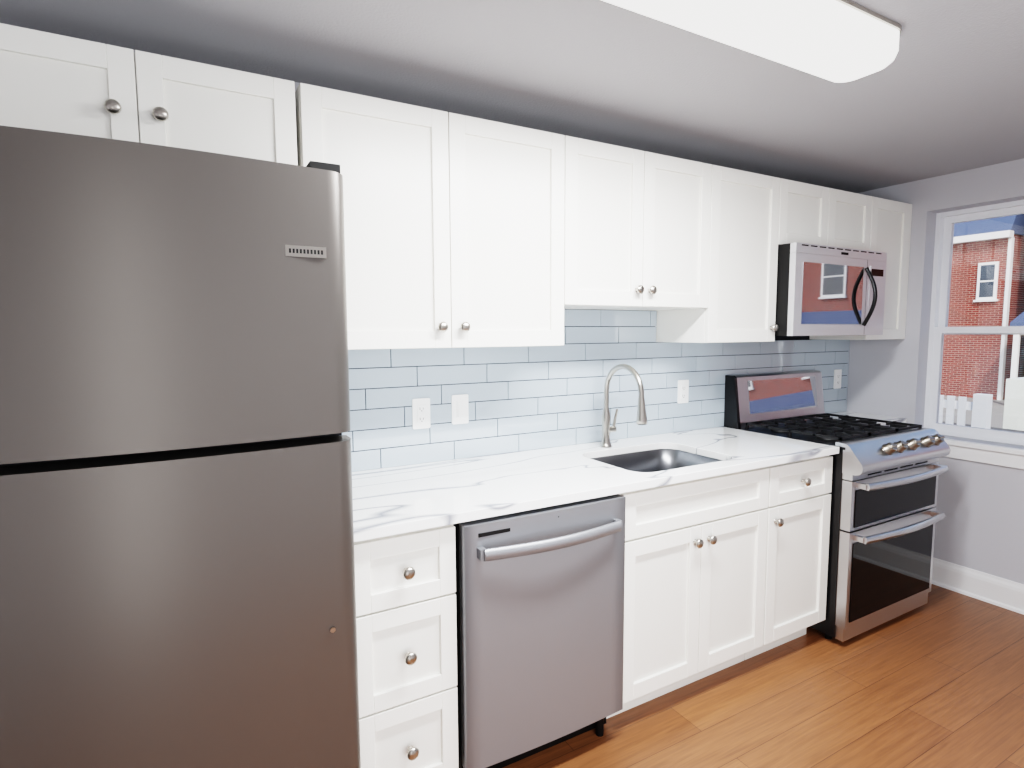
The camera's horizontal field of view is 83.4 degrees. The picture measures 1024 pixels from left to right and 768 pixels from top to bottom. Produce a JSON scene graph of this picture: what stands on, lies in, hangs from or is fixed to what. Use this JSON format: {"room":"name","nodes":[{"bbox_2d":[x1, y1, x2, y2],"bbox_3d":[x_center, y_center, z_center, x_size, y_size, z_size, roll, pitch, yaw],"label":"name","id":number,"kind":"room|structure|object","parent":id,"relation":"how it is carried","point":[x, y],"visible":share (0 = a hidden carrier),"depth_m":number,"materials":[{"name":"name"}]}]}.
{"room":"kitchen","nodes":[
{"label":"kitchen","id":0,"kind":"room"},
{"bbox_2d":[134,50,723,453],"bbox_3d":[0.090,0.064,2.550,5.020,2.260,0.120,-3,6,-29],"label":"wall","id":1,"kind":"structure","parent":0,"point":[296,84],"depth_m":2.58,"materials":[{"name":"grey paint"}]},
{"bbox_2d":[0,23,303,165],"bbox_3d":[-1.024,-0.672,1.592,0.762,0.359,0.324,-3,6,-29],"label":"upper cabinet","id":2,"kind":"object","parent":1,"relation":"attached to","point":[52,82],"depth_m":1.45,"materials":[{"name":"white wood"}]},
{"bbox_2d":[300,83,583,349],"bbox_3d":[-0.257,-0.514,2.042,0.972,0.762,0.324,-3,6,-29],"label":"upper cabinet","id":3,"kind":"object","parent":1,"relation":"attached to","point":[462,231],"depth_m":1.89,"materials":[{"name":"white wood"}]},
{"bbox_2d":[339,309,849,471],"bbox_3d":[0.678,-0.051,2.800,3.300,0.607,0.009,-3,6,-29],"label":"tile backsplash","id":4,"kind":"structure","parent":1,"relation":"attached to","point":[522,398],"depth_m":2.53,"materials":[{"name":"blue tile"}]},
{"bbox_2d":[412,398,430,428],"bbox_3d":[-0.350,0.114,2.218,0.072,0.118,0.008,-3,6,-29],"label":"electrical outlet","id":5,"kind":"object","parent":4,"relation":"attached to","point":[420,413],"visible":1,"depth_m":2.21,"materials":[{"name":"white plastic"}]},
{"bbox_2d":[451,394,468,424],"bbox_3d":[-0.206,0.102,2.298,0.072,0.118,0.010,-3,6,-29],"label":"rocker light switch","id":6,"kind":"object","parent":4,"relation":"attached to","point":[460,409],"visible":1,"depth_m":2.29,"materials":[{"name":"white plastic"}]},
{"bbox_2d":[677,380,688,403],"bbox_3d":[0.866,0.038,2.904,0.072,0.118,0.008,-3,6,-29],"label":"electrical outlet","id":7,"kind":"object","parent":4,"relation":"attached to","point":[683,391],"visible":1,"depth_m":2.90,"materials":[{"name":"white plastic"}]},
{"bbox_2d":[833,369,841,388],"bbox_3d":[2.014,-0.031,3.552,0.072,0.118,0.008,-3,6,-29],"label":"electrical outlet","id":8,"kind":"object","parent":4,"relation":"attached to","point":[837,378],"visible":1,"depth_m":3.55,"materials":[{"name":"white plastic"}]},
{"bbox_2d":[584,139,715,314],"bbox_3d":[0.446,-0.629,2.432,0.761,0.610,0.324,-3,6,-29],"label":"upper cabinet","id":9,"kind":"object","parent":1,"relation":"attached to","point":[650,218],"depth_m":2.30,"materials":[{"name":"white wood"}]},
{"bbox_2d":[656,165,783,342],"bbox_3d":[0.950,-0.581,2.724,0.515,0.762,0.324,-3,6,-29],"label":"upper cabinet","id":10,"kind":"object","parent":1,"relation":"attached to","point":[749,205],"depth_m":2.62,"materials":[{"name":"white wood"}]},
{"bbox_2d":[784,179,839,246],"bbox_3d":[1.365,-0.832,2.938,0.439,0.305,0.324,-3,6,-29],"label":"upper cabinet","id":11,"kind":"object","parent":1,"relation":"attached to","point":[811,212],"depth_m":2.82,"materials":[{"name":"white wood"}]},
{"bbox_2d":[775,242,886,335],"bbox_3d":[1.546,-0.468,2.983,0.755,0.428,0.478,-3,6,-29],"label":"microwave","id":12,"kind":"object","parent":11,"relation":"attached to","point":[822,290],"visible":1,"depth_m":2.77,"materials":[{"name":"silver metal"}]},
{"bbox_2d":[840,190,875,250],"bbox_3d":[1.645,-0.848,3.096,0.439,0.305,0.324,-3,6,-29],"label":"upper cabinet","id":13,"kind":"object","parent":1,"relation":"attached to","point":[857,211],"depth_m":3.01,"materials":[{"name":"white wood"}]},
{"bbox_2d":[810,197,911,339],"bbox_3d":[2.014,-0.641,3.324,0.404,0.762,0.324,-3,6,-29],"label":"upper cabinet","id":14,"kind":"object","parent":1,"relation":"attached to","point":[893,218],"depth_m":3.22,"materials":[{"name":"white wood"}]},
{"bbox_2d":[0,0,1023,192],"bbox_3d":[0.763,-0.986,1.254,5.020,0.060,2.870,-3,6,-29],"label":"ceiling","id":15,"kind":"structure","parent":0,"point":[942,93],"depth_m":1.86,"materials":[{"name":"grey paint"}]},
{"bbox_2d":[602,0,901,82],"bbox_3d":[0.524,-0.918,1.389,1.242,0.096,0.202,-3,6,-29],"label":"ceiling light","id":16,"kind":"object","parent":15,"relation":"attached to","point":[839,41],"visible":1,"depth_m":1.45,"materials":[{"name":"white plastic"}]},
{"bbox_2d":[503,584,1023,767],"bbox_3d":[0.774,1.325,1.464,5.020,0.060,2.870,-3,6,-29],"label":"floor","id":17,"kind":"structure","parent":0,"point":[936,680],"depth_m":2.17,"materials":[{"name":"brown wood"}]},
{"bbox_2d":[0,125,360,767],"bbox_3d":[-0.860,0.404,1.453,0.760,1.791,0.816,-3,6,-29],"label":"refrigerator","id":18,"kind":"object","parent":17,"relation":"on","point":[177,574],"visible":1,"depth_m":1.12,"materials":[{"name":"silver metal"}]},
{"bbox_2d":[354,524,458,767],"bbox_3d":[-0.443,0.818,1.885,0.304,0.884,0.617,-3,6,-29],"label":"base cabinet","id":19,"kind":"object","parent":17,"relation":"on","point":[405,583],"depth_m":1.61,"materials":[{"name":"white wood"}]},
{"bbox_2d":[453,494,625,767],"bbox_3d":[-0.013,0.804,2.064,0.596,0.876,0.694,-3,6,-29],"label":"dishwasher","id":20,"kind":"object","parent":17,"relation":"on","point":[539,592],"visible":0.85,"depth_m":1.78,"materials":[{"name":"silver metal"}]},
{"bbox_2d":[606,487,781,718],"bbox_3d":[0.592,0.874,2.479,0.832,0.655,0.617,-3,6,-29],"label":"base cabinet","id":21,"kind":"object","parent":17,"relation":"on","point":[722,572],"depth_m":2.17,"materials":[{"name":"white wood"}]},
{"bbox_2d":[659,455,832,645],"bbox_3d":[1.061,0.734,2.734,0.494,0.884,0.617,-3,6,-29],"label":"base cabinet","id":22,"kind":"object","parent":17,"relation":"on","point":[797,491],"depth_m":2.47,"materials":[{"name":"white wood"}]},
{"bbox_2d":[352,426,838,541],"bbox_3d":[0.351,0.319,2.278,2.138,0.030,0.642,-3,6,-29],"label":"countertop","id":23,"kind":"structure","parent":22,"relation":"on","point":[390,501],"depth_m":2.03,"materials":[{"name":"stone"}]},
{"bbox_2d":[600,364,646,447],"bbox_3d":[0.486,0.100,2.447,0.086,0.373,0.279,-3,6,-29],"label":"faucet","id":24,"kind":"object","parent":23,"relation":"on","point":[607,428],"visible":1,"depth_m":2.50,"materials":[{"name":"silver metal"}]},
{"bbox_2d":[591,449,721,471],"bbox_3d":[0.595,0.426,2.375,0.550,0.202,0.420,-3,6,-29],"label":"sink","id":25,"kind":"object","parent":23,"relation":"in","point":[656,460],"visible":0.04,"depth_m":2.59,"materials":[{"name":"silver metal"}]},
{"bbox_2d":[724,370,950,641],"bbox_3d":[1.654,0.557,2.958,0.757,1.190,0.767,-3,6,-29],"label":"range","id":26,"kind":"object","parent":17,"relation":"on","point":[885,516],"visible":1,"depth_m":2.70,"materials":[{"name":"silver metal"}]},
{"bbox_2d":[830,411,906,425],"bbox_3d":[2.044,0.650,3.436,0.367,0.915,0.357,-3,6,-29],"label":"ledge","id":27,"kind":"object","parent":17,"relation":"on","point":[881,417],"visible":0.15,"depth_m":3.40,"materials":[{"name":"stone"}]},
{"bbox_2d":[846,158,1023,583],"bbox_3d":[2.861,0.053,2.529,0.220,2.260,2.650,-3,6,-29],"label":"wall","id":28,"kind":"structure","parent":0,"point":[980,525],"depth_m":3.16,"materials":[{"name":"grey paint"}]},
{"bbox_2d":[923,199,1023,445],"bbox_3d":[2.659,-0.306,2.906,0.086,1.248,0.938,-3,6,-29],"label":"window","id":29,"kind":"structure","parent":28,"relation":"in","point":[939,329],"depth_m":3.22,"materials":[{"name":"white plastic"}]},
{"bbox_2d":[932,557,1023,614],"bbox_3d":[2.759,1.113,2.564,0.026,0.145,2.648,-3,6,-29],"label":"baseboard","id":30,"kind":"structure","parent":28,"relation":"attached to","point":[992,589],"depth_m":3.05,"materials":[{"name":"white wood"}]},
{"bbox_2d":[944,438,1023,468],"bbox_3d":[2.574,0.372,2.911,0.135,0.100,1.028,-3,6,-29],"label":"window sill","id":31,"kind":"structure","parent":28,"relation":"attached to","point":[1011,457],"depth_m":2.99,"materials":[{"name":"white wood"}]},
{"label":"outside","id":32,"kind":"structure","parent":0,"visible":0},
{"bbox_2d":[943,396,1004,427],"bbox_3d":[29.365,1.151,13.476,56.430,0.150,90.000,-3,6,-29],"label":"ground","id":33,"kind":"structure","parent":32,"point":[996,413],"depth_m":16.66,"materials":[{"name":"grey concrete"}]},
{"bbox_2d":[939,377,1023,432],"bbox_3d":[5.013,1.086,3.932,4.760,1.930,9.500,-3,6,-29],"label":"fence","id":34,"kind":"object","parent":33,"relation":"on","point":[979,417],"depth_m":4.62,"materials":[{"name":"grey wood"}]},
{"bbox_2d":[940,214,1023,399],"bbox_3d":[13.866,-4.483,33.399,9.280,7.600,27.320,-3,6,-29],"label":"brick house","id":35,"kind":"structure","parent":33,"relation":"on","point":[1001,245],"depth_m":20.10,"materials":[{"name":"red brick"}]},
{"bbox_2d":[1010,312,1023,377],"bbox_3d":[27.627,0.813,-1.422,1.550,3.240,45.950,-3,6,-29],"label":"porch","id":36,"kind":"object","parent":33,"relation":"on","point":[1019,322],"depth_m":18.00,"materials":[{"name":"white wood"}]}
]}

